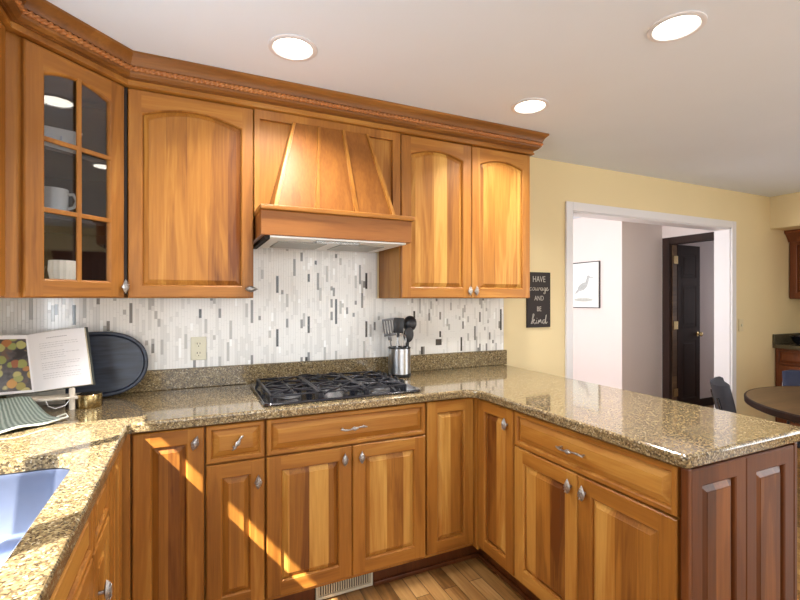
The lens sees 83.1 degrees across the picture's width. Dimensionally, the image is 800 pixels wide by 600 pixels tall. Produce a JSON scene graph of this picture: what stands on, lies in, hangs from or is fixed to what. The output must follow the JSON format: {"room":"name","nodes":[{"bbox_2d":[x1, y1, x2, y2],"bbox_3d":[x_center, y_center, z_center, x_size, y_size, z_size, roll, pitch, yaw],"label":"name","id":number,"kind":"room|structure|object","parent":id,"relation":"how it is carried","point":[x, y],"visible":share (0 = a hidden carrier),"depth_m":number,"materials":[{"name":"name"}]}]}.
{"room":"kitchen","nodes":[
{"label":"kitchen","id":0,"kind":"room"},
{"bbox_2d":[47,0,799,218],"bbox_3d":[2.183,-1.055,2.652,8.210,0.050,8.150,0,0,-25],"label":"ceiling","id":1,"kind":"structure","parent":0,"point":[718,105],"depth_m":1.95,"materials":[{"name":"paint"}]},
{"bbox_2d":[268,34,316,61],"bbox_3d":[-0.439,-1.026,1.849,0.196,0.007,0.196,0,0,-25],"label":"recessed light","id":2,"kind":"object","parent":1,"relation":"in","point":[290,47],"visible":1,"depth_m":1.84,"materials":[{"name":"white paint"}]},
{"bbox_2d":[511,98,548,113],"bbox_3d":[0.694,-1.026,2.407,0.196,0.007,0.196,0,0,-25],"label":"recessed light","id":3,"kind":"object","parent":1,"relation":"in","point":[531,105],"visible":1,"depth_m":2.40,"materials":[{"name":"white paint"}]},
{"bbox_2d":[647,11,707,42],"bbox_3d":[1.045,-1.026,1.706,0.196,0.007,0.196,0,0,-25],"label":"recessed light","id":4,"kind":"object","parent":1,"relation":"in","point":[680,25],"visible":1,"depth_m":1.70,"materials":[{"name":"white paint"}]},
{"bbox_2d":[127,89,799,420],"bbox_3d":[1.183,0.170,3.445,7.060,2.400,0.130,0,0,-25],"label":"wall","id":5,"kind":"structure","parent":0,"point":[764,304],"depth_m":3.91,"materials":[{"name":"yellow paint"}]},
{"bbox_2d":[0,30,129,297],"bbox_3d":[-1.439,-0.470,1.807,0.621,0.930,0.637,0,0,-25],"label":"upper cabinet","id":6,"kind":"object","parent":5,"relation":"attached to","point":[43,87],"visible":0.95,"depth_m":1.76,"materials":[{"name":"brown wood"}]},
{"bbox_2d":[44,213,75,218],"bbox_3d":[-1.375,-0.321,1.788,0.156,0.013,0.156,0,0,-25],"label":"saucer","id":7,"kind":"object","parent":6,"relation":"on","point":[44,213],"visible":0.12,"depth_m":1.75,"materials":[{"name":"white ceramic"}]},
{"bbox_2d":[44,186,75,212],"bbox_3d":[-1.364,-0.383,1.785,0.124,0.105,0.102,0,0,17],"label":"mug","id":8,"kind":"object","parent":7,"relation":"on","point":[54,197],"visible":0.48,"depth_m":1.76,"materials":[{"name":"white ceramic"}]},
{"bbox_2d":[47,260,75,279],"bbox_3d":[-1.335,-0.087,1.785,0.093,0.128,0.095,0,0,-25],"label":"votive holder","id":9,"kind":"object","parent":6,"relation":"on","point":[57,269],"visible":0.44,"depth_m":1.75,"materials":[{"name":"beige"}]},
{"bbox_2d":[44,125,82,153],"bbox_3d":[-1.379,-0.617,1.813,0.152,0.098,0.153,0,0,-45],"label":"serving dish","id":10,"kind":"object","parent":6,"relation":"on","point":[67,136],"visible":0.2,"depth_m":1.77,"materials":[{"name":"white ceramic"}]},
{"bbox_2d":[44,145,105,182],"bbox_3d":[-1.448,-0.561,1.811,0.556,0.012,0.574,0,0,-25],"label":"shelf","id":11,"kind":"object","parent":6,"relation":"attached to","point":[59,165],"depth_m":1.92,"materials":[{"name":"clear glass"}]},
{"bbox_2d":[44,214,105,235],"bbox_3d":[-1.448,-0.308,1.811,0.556,0.012,0.574,0,0,-25],"label":"shelf","id":12,"kind":"object","parent":6,"relation":"attached to","point":[54,225],"depth_m":1.90,"materials":[{"name":"clear glass"}]},
{"bbox_2d":[128,88,257,297],"bbox_3d":[-0.980,-0.470,2.165,0.535,0.930,0.348,0,0,-25],"label":"upper cabinet","id":13,"kind":"object","parent":5,"relation":"attached to","point":[190,161],"visible":0.99,"depth_m":2.02,"materials":[{"name":"brown wood"}]},
{"bbox_2d":[0,248,503,369],"bbox_3d":[-0.563,0.035,2.560,2.843,0.636,0.009,0,0,-25],"label":"tile backsplash","id":14,"kind":"structure","parent":5,"relation":"attached to","point":[307,305],"depth_m":2.52,"materials":[{"name":"tile"}]},
{"bbox_2d":[191,337,205,359],"bbox_3d":[-1.040,0.255,2.330,0.074,0.120,0.009,0,0,-25],"label":"wall outlet","id":15,"kind":"object","parent":14,"relation":"attached to","point":[198,344],"visible":1,"depth_m":2.33,"materials":[{"name":"beige plastic"}]},
{"bbox_2d":[195,341,201,347],"bbox_3d":[-1.039,0.235,2.328,0.034,0.034,0.003,0,0,-25],"label":"socket","id":16,"kind":"object","parent":15,"relation":"attached to","point":[198,344],"depth_m":2.33,"materials":[{"name":"beige plastic"}]},
{"bbox_2d":[195,351,201,356],"bbox_3d":[-1.039,0.283,2.328,0.034,0.034,0.003,0,0,-25],"label":"socket","id":17,"kind":"object","parent":15,"relation":"attached to","point":[197,353],"depth_m":2.33,"materials":[{"name":"beige plastic"}]},
{"bbox_2d":[0,350,506,397],"bbox_3d":[-0.553,0.405,2.557,2.857,0.102,0.020,0,0,-25],"label":"backsplash","id":18,"kind":"structure","parent":5,"relation":"attached to","point":[182,378],"depth_m":2.52,"materials":[{"name":"stone"}]},
{"bbox_2d":[0,0,548,155],"bbox_3d":[-0.259,-0.968,2.278,2.691,0.122,0.451,0,0,-34],"label":"crown molding","id":19,"kind":"structure","parent":5,"relation":"attached to","point":[42,23],"depth_m":2.06,"materials":[{"name":"brown wood"}]},
{"bbox_2d":[253,109,414,252],"bbox_3d":[-0.371,-0.600,2.360,0.764,0.660,0.514,0,0,-25],"label":"range hood","id":20,"kind":"object","parent":5,"relation":"attached to","point":[320,185],"visible":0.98,"depth_m":2.20,"materials":[{"name":"brown wood"}]},
{"bbox_2d":[254,203,414,221],"bbox_3d":[-0.311,-0.407,2.223,0.758,0.024,0.214,0,0,-25],"label":"mantel shelf","id":21,"kind":"object","parent":20,"relation":"attached to","point":[275,208],"depth_m":2.12,"materials":[{"name":"brown wood"}]},
{"bbox_2d":[314,241,357,244],"bbox_3d":[-0.311,-0.275,2.208,0.220,0.005,0.060,0,0,-25],"label":"lamp","id":22,"kind":"object","parent":20,"relation":"attached to","point":[322,242],"depth_m":2.21,"materials":[{"name":"white glass"}]},
{"bbox_2d":[379,134,529,297],"bbox_3d":[0.355,-0.470,2.783,0.904,0.930,0.348,0,0,-25],"label":"upper cabinet","id":23,"kind":"object","parent":5,"relation":"attached to","point":[469,205],"visible":1,"depth_m":2.64,"materials":[{"name":"brown wood"}]},
{"bbox_2d":[526,272,549,327],"bbox_3d":[1.008,0.005,3.281,0.216,0.400,0.018,0,0,-25],"label":"wall sign","id":24,"kind":"object","parent":5,"relation":"attached to","point":[538,304],"visible":0.98,"depth_m":3.27,"materials":[{"name":"black wood"}]},
{"bbox_2d":[565,201,735,408],"bbox_3d":[2.189,0.317,3.911,2.146,2.107,0.166,0,0,-25],"label":"trim","id":25,"kind":"structure","parent":5,"relation":"attached to","point":[724,230],"depth_m":4.26,"materials":[{"name":"white paint"}]},
{"bbox_2d":[739,319,742,330],"bbox_3d":[3.283,0.250,4.336,0.074,0.120,0.014,0,0,-25],"label":"light switch","id":26,"kind":"object","parent":5,"relation":"attached to","point":[740,320],"visible":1,"depth_m":4.33,"materials":[{"name":"beige plastic"}]},
{"bbox_2d":[773,333,799,343],"bbox_3d":[4.449,0.406,3.817,0.600,0.100,1.929,0,0,-25],"label":"backsplash","id":27,"kind":"structure","parent":5,"relation":"attached to","point":[777,338],"depth_m":4.61,"materials":[{"name":"stone"}]},
{"bbox_2d":[323,405,799,599],"bbox_3d":[2.183,1.395,2.652,8.210,0.050,8.150,0,0,-25],"label":"floor","id":28,"kind":"structure","parent":0,"point":[471,579],"depth_m":2.16,"materials":[{"name":"brown wood"}]},
{"bbox_2d":[50,509,92,599],"bbox_3d":[-0.879,0.932,0.657,0.652,0.873,0.839,0,0,-25],"label":"base cabinet","id":29,"kind":"object","parent":28,"relation":"on","point":[75,582],"visible":0.31,"depth_m":1.03,"materials":[{"name":"brown wood"}]},
{"bbox_2d":[92,475,111,599],"bbox_3d":[-1.086,0.932,1.165,0.602,0.873,0.245,0,0,-25],"label":"base cabinet","id":30,"kind":"object","parent":28,"relation":"on","point":[102,588],"visible":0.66,"depth_m":1.25,"materials":[{"name":"brown wood"}]},
{"bbox_2d":[108,447,121,599],"bbox_3d":[-1.237,0.932,1.392,0.620,0.873,0.283,0,0,-25],"label":"base cabinet","id":31,"kind":"object","parent":28,"relation":"on","point":[115,475],"visible":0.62,"depth_m":1.51,"materials":[{"name":"brown wood"}]},
{"bbox_2d":[122,426,204,599],"bbox_3d":[-1.031,0.932,1.982,0.303,0.873,0.658,0,0,-25],"label":"base cabinet","id":32,"kind":"object","parent":28,"relation":"on","point":[163,471],"visible":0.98,"depth_m":1.72,"materials":[{"name":"brown wood"}]},
{"bbox_2d":[205,419,264,599],"bbox_3d":[-0.786,0.932,2.093,0.228,0.873,0.661,0,0,-25],"label":"base cabinet","id":33,"kind":"object","parent":28,"relation":"on","point":[235,451],"visible":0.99,"depth_m":1.83,"materials":[{"name":"brown wood"}]},
{"bbox_2d":[265,402,424,599],"bbox_3d":[-0.338,0.932,2.300,0.754,0.873,0.661,0,0,-25],"label":"base cabinet","id":34,"kind":"object","parent":28,"relation":"on","point":[345,490],"visible":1,"depth_m":2.02,"materials":[{"name":"brown wood"}]},
{"bbox_2d":[315,572,372,599],"bbox_3d":[-0.258,1.329,2.102,0.275,0.074,0.014,0,0,-25],"label":"floor register","id":35,"kind":"object","parent":34,"relation":"attached to","point":[341,587],"visible":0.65,"depth_m":2.10,"materials":[{"name":"beige metal"}]},
{"bbox_2d":[273,545,539,599],"bbox_3d":[-0.105,1.327,1.543,1.704,0.085,1.159,0,0,-25],"label":"trim","id":36,"kind":"structure","parent":28,"relation":"on","point":[405,570],"depth_m":2.23,"materials":[{"name":"red wood"}]},
{"bbox_2d":[424,398,480,557],"bbox_3d":[0.276,0.932,2.591,0.599,0.873,0.649,0,0,-25],"label":"base cabinet","id":37,"kind":"object","parent":28,"relation":"on","point":[451,425],"visible":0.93,"depth_m":2.25,"materials":[{"name":"brown wood"}]},
{"bbox_2d":[478,398,516,578],"bbox_3d":[0.719,0.932,2.283,0.652,0.873,0.277,0,0,-25],"label":"base cabinet","id":38,"kind":"object","parent":28,"relation":"on","point":[496,423],"visible":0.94,"depth_m":2.15,"materials":[{"name":"brown wood"}]},
{"bbox_2d":[515,411,679,599],"bbox_3d":[0.936,0.932,1.808,0.656,0.873,0.763,0,0,-25],"label":"base cabinet","id":39,"kind":"object","parent":28,"relation":"on","point":[596,519],"visible":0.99,"depth_m":1.64,"materials":[{"name":"brown wood"}]},
{"bbox_2d":[0,350,799,599],"bbox_3d":[0.114,0.424,1.115,2.858,0.140,3.198,0,0,-25],"label":"countertop","id":40,"kind":"structure","parent":39,"relation":"on","point":[88,442],"depth_m":1.76,"materials":[{"name":"stone"}]},
{"bbox_2d":[0,396,68,433],"bbox_3d":[-1.433,0.415,1.614,0.416,0.071,0.319,0,0,-25],"label":"kitchen towel","id":41,"kind":"object","parent":40,"relation":"on","point":[21,411],"visible":1,"depth_m":1.68,"materials":[{"name":"green fabric"}]},
{"bbox_2d":[0,468,69,567],"bbox_3d":[-0.969,0.590,0.835,0.486,0.188,0.944,0,0,-25],"label":"sink","id":42,"kind":"object","parent":40,"relation":"in","point":[23,495],"visible":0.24,"depth_m":1.28,"materials":[{"name":"ceramic"}]},
{"bbox_2d":[6,387,78,409],"bbox_3d":[-1.536,0.356,1.838,0.395,0.200,0.188,0,0,-25],"label":"book stand","id":43,"kind":"object","parent":40,"relation":"on","point":[54,397],"visible":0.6,"depth_m":1.86,"materials":[{"name":"white wood"}]},
{"bbox_2d":[0,327,94,395],"bbox_3d":[-1.530,0.258,1.876,0.458,0.272,0.110,0,0,-22],"label":"cookbook","id":44,"kind":"object","parent":43,"relation":"on","point":[59,359],"visible":1,"depth_m":1.88,"materials":[{"name":"paper"}]},
{"bbox_2d":[0,339,31,391],"bbox_3d":[-1.623,0.271,1.823,0.227,0.211,0.075,0,0,-25],"label":"photograph","id":45,"kind":"object","parent":44,"relation":"attached to","point":[15,354],"depth_m":1.85},
{"bbox_2d":[39,335,80,378],"bbox_3d":[-1.430,0.242,1.899,0.165,0.178,0.045,0,0,-17],"label":"print","id":46,"kind":"object","parent":44,"relation":"attached to","point":[59,355],"depth_m":1.90},
{"bbox_2d":[76,391,102,408],"bbox_3d":[-1.317,0.428,1.914,0.092,0.056,0.092,0,0,-25],"label":"candle tin","id":47,"kind":"object","parent":40,"relation":"on","point":[92,399],"visible":0.98,"depth_m":1.88,"materials":[{"name":"gold metal"}]},
{"bbox_2d":[65,332,147,396],"bbox_3d":[-1.405,0.304,2.096,0.410,0.302,0.067,0,0,-25],"label":"oval tray","id":48,"kind":"object","parent":40,"relation":"on","point":[119,360],"visible":0.53,"depth_m":2.13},
{"bbox_2d":[249,370,420,406],"bbox_3d":[-0.342,0.433,2.299,0.760,0.045,0.536,0,0,-25],"label":"gas cooktop","id":49,"kind":"object","parent":40,"relation":"in","point":[308,388],"visible":1,"depth_m":2.19,"materials":[{"name":"black metal"}]},
{"bbox_2d":[388,346,410,377],"bbox_3d":[-0.004,0.370,2.670,0.138,0.172,0.138,0,0,-25],"label":"utensil crock","id":50,"kind":"object","parent":40,"relation":"on","point":[399,359],"visible":0.88,"depth_m":2.61,"materials":[{"name":"metal"}]},
{"bbox_2d":[382,318,395,344],"bbox_3d":[-0.063,0.271,2.665,0.088,0.323,0.033,0,0,-25],"label":"slotted turner","id":51,"kind":"object","parent":50,"relation":"in","point":[388,319],"visible":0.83,"depth_m":2.66,"materials":[{"name":"metal"}]},
{"bbox_2d":[386,325,391,347],"bbox_3d":[-0.051,0.291,2.627,0.072,0.284,0.014,0,0,-25],"label":"tongs","id":52,"kind":"object","parent":50,"relation":"in","point":[389,337],"visible":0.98,"depth_m":2.62,"materials":[{"name":"grey metal"}]},
{"bbox_2d":[393,318,403,347],"bbox_3d":[-0.007,0.270,2.654,0.065,0.324,0.016,0,0,-5],"label":"spatula","id":53,"kind":"object","parent":50,"relation":"in","point":[398,328],"visible":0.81,"depth_m":2.65,"materials":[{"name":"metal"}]},
{"bbox_2d":[398,334,406,347],"bbox_3d":[0.013,0.316,2.634,0.049,0.231,0.050,0,0,-25],"label":"whisk","id":54,"kind":"object","parent":50,"relation":"in","point":[400,334],"visible":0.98,"depth_m":2.63,"materials":[{"name":"metal"}]},
{"bbox_2d":[404,327,413,347],"bbox_3d":[0.051,0.298,2.662,0.060,0.268,0.018,0,0,-2],"label":"serving spoon","id":55,"kind":"object","parent":50,"relation":"in","point":[408,332],"visible":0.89,"depth_m":2.66,"materials":[{"name":"metal"}]},
{"bbox_2d":[404,316,416,347],"bbox_3d":[0.055,0.266,2.703,0.088,0.333,0.043,0,0,7],"label":"ladle","id":56,"kind":"object","parent":50,"relation":"in","point":[409,321],"visible":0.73,"depth_m":2.69,"materials":[{"name":"black plastic"}]},
{"bbox_2d":[680,442,796,599],"bbox_3d":[1.109,0.932,1.453,0.601,0.873,0.024,0,0,-25],"label":"end panel","id":57,"kind":"object","parent":28,"relation":"on","point":[738,515],"visible":0.92,"depth_m":1.43,"materials":[{"name":"red wood"}]},
{"bbox_2d":[710,376,799,447],"bbox_3d":[2.471,0.968,3.067,0.603,0.805,0.462,0,0,29],"label":"dining chair","id":58,"kind":"object","parent":28,"relation":"on","point":[722,396],"visible":0.31,"depth_m":3.04,"materials":[{"name":"grey fabric"}]},
{"bbox_2d":[744,386,799,423],"bbox_3d":[2.836,0.998,2.563,1.404,0.742,1.404,0,0,-25],"label":"dining table","id":59,"kind":"object","parent":28,"relation":"on","point":[783,402],"visible":1,"depth_m":2.79,"materials":[{"name":"brown wood"}]},
{"bbox_2d":[775,348,799,426],"bbox_3d":[4.457,0.932,3.835,0.570,0.873,1.900,0,0,-25],"label":"base cabinet","id":60,"kind":"object","parent":28,"relation":"on","point":[785,359],"visible":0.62,"depth_m":4.50,"materials":[{"name":"brown wood"}]},
{"bbox_2d":[773,333,799,349],"bbox_3d":[4.448,0.425,3.817,0.600,0.138,1.930,0,0,-25],"label":"countertop","id":61,"kind":"structure","parent":60,"relation":"on","point":[782,341],"depth_m":4.57,"materials":[{"name":"stone"}]},
{"bbox_2d":[789,336,799,344],"bbox_3d":[4.000,0.413,4.500,0.180,0.085,0.180,0,0,-25],"label":"metal bowl","id":62,"kind":"object","parent":61,"relation":"on","point":[796,339],"visible":1,"depth_m":4.49,"materials":[{"name":"black metal"}]},
{"bbox_2d":[782,370,799,423],"bbox_3d":[3.192,0.968,3.352,0.462,0.805,0.603,0,0,18],"label":"dining chair","id":63,"kind":"object","parent":28,"relation":"on","point":[789,377],"visible":0.29,"depth_m":3.59,"materials":[{"name":"blue fabric"}]},
{"bbox_2d":[573,217,713,398],"bbox_3d":[3.344,0.170,6.549,2.630,2.400,1.850,0,0,-25],"label":"wall","id":64,"kind":"structure","parent":0,"point":[618,343],"depth_m":5.37,"materials":[{"name":"white paint"}]},
{"bbox_2d":[573,261,599,307],"bbox_3d":[2.296,-0.176,5.651,0.022,0.570,0.504,0,0,-25],"label":"framed picture","id":65,"kind":"object","parent":64,"relation":"attached to","point":[586,275],"visible":0.88,"depth_m":5.61,"materials":[{"name":"paper"}]},
{"bbox_2d":[700,397,713,405],"bbox_3d":[3.337,1.320,6.475,2.585,0.100,1.760,0,0,-25],"label":"baseboard","id":66,"kind":"structure","parent":64,"relation":"attached to","point":[708,401],"depth_m":5.78,"materials":[{"name":"brown wood"}]},
{"bbox_2d":[662,226,713,237],"bbox_3d":[3.404,0.170,5.051,0.100,2.400,0.920,0,0,-25],"label":"wall","id":67,"kind":"structure","parent":0,"point":[667,231],"depth_m":5.26,"materials":[{"name":"white paint"}]},
{"bbox_2d":[672,245,702,405],"bbox_3d":[3.483,0.355,5.454,0.535,2.010,0.097,0,0,-27],"label":"door","id":68,"kind":"structure","parent":67,"relation":"in","point":[686,333],"depth_m":5.46,"materials":[{"name":"brown wood"}]},
{"bbox_2d":[662,232,713,399],"bbox_3d":[3.395,0.320,5.049,0.122,2.100,0.885,0,0,-25],"label":"trim","id":69,"kind":"structure","parent":67,"relation":"attached to","point":[667,243],"depth_m":5.35,"materials":[{"name":"brown wood"}]},
{"bbox_2d":[770,192,799,230],"bbox_3d":[4.576,-0.869,3.511,0.646,0.322,2.600,0,0,-25],"label":"wall","id":70,"kind":"structure","parent":0,"point":[784,209],"depth_m":4.44,"materials":[{"name":"yellow paint"}]},
{"bbox_2d":[784,229,799,298],"bbox_3d":[4.542,-0.354,3.876,0.390,0.704,1.900,0,0,-25],"label":"upper cabinet","id":71,"kind":"object","parent":70,"relation":"attached to","point":[793,236],"visible":1,"depth_m":4.64,"materials":[{"name":"brown wood"}]},
{"bbox_3d":[-0.862,0.170,-0.327,0.120,2.400,5.000,0,0,-25],"label":"wall","id":72,"kind":"structure","parent":0,"visible":0},
{"bbox_2d":[0,21,4,296],"bbox_3d":[-1.411,-0.470,1.377,0.285,0.930,0.156,0,0,-25],"label":"upper cabinet","id":73,"kind":"object","parent":72,"relation":"attached to","point":[2,28],"visible":1,"depth_m":1.47,"materials":[{"name":"brown wood"}]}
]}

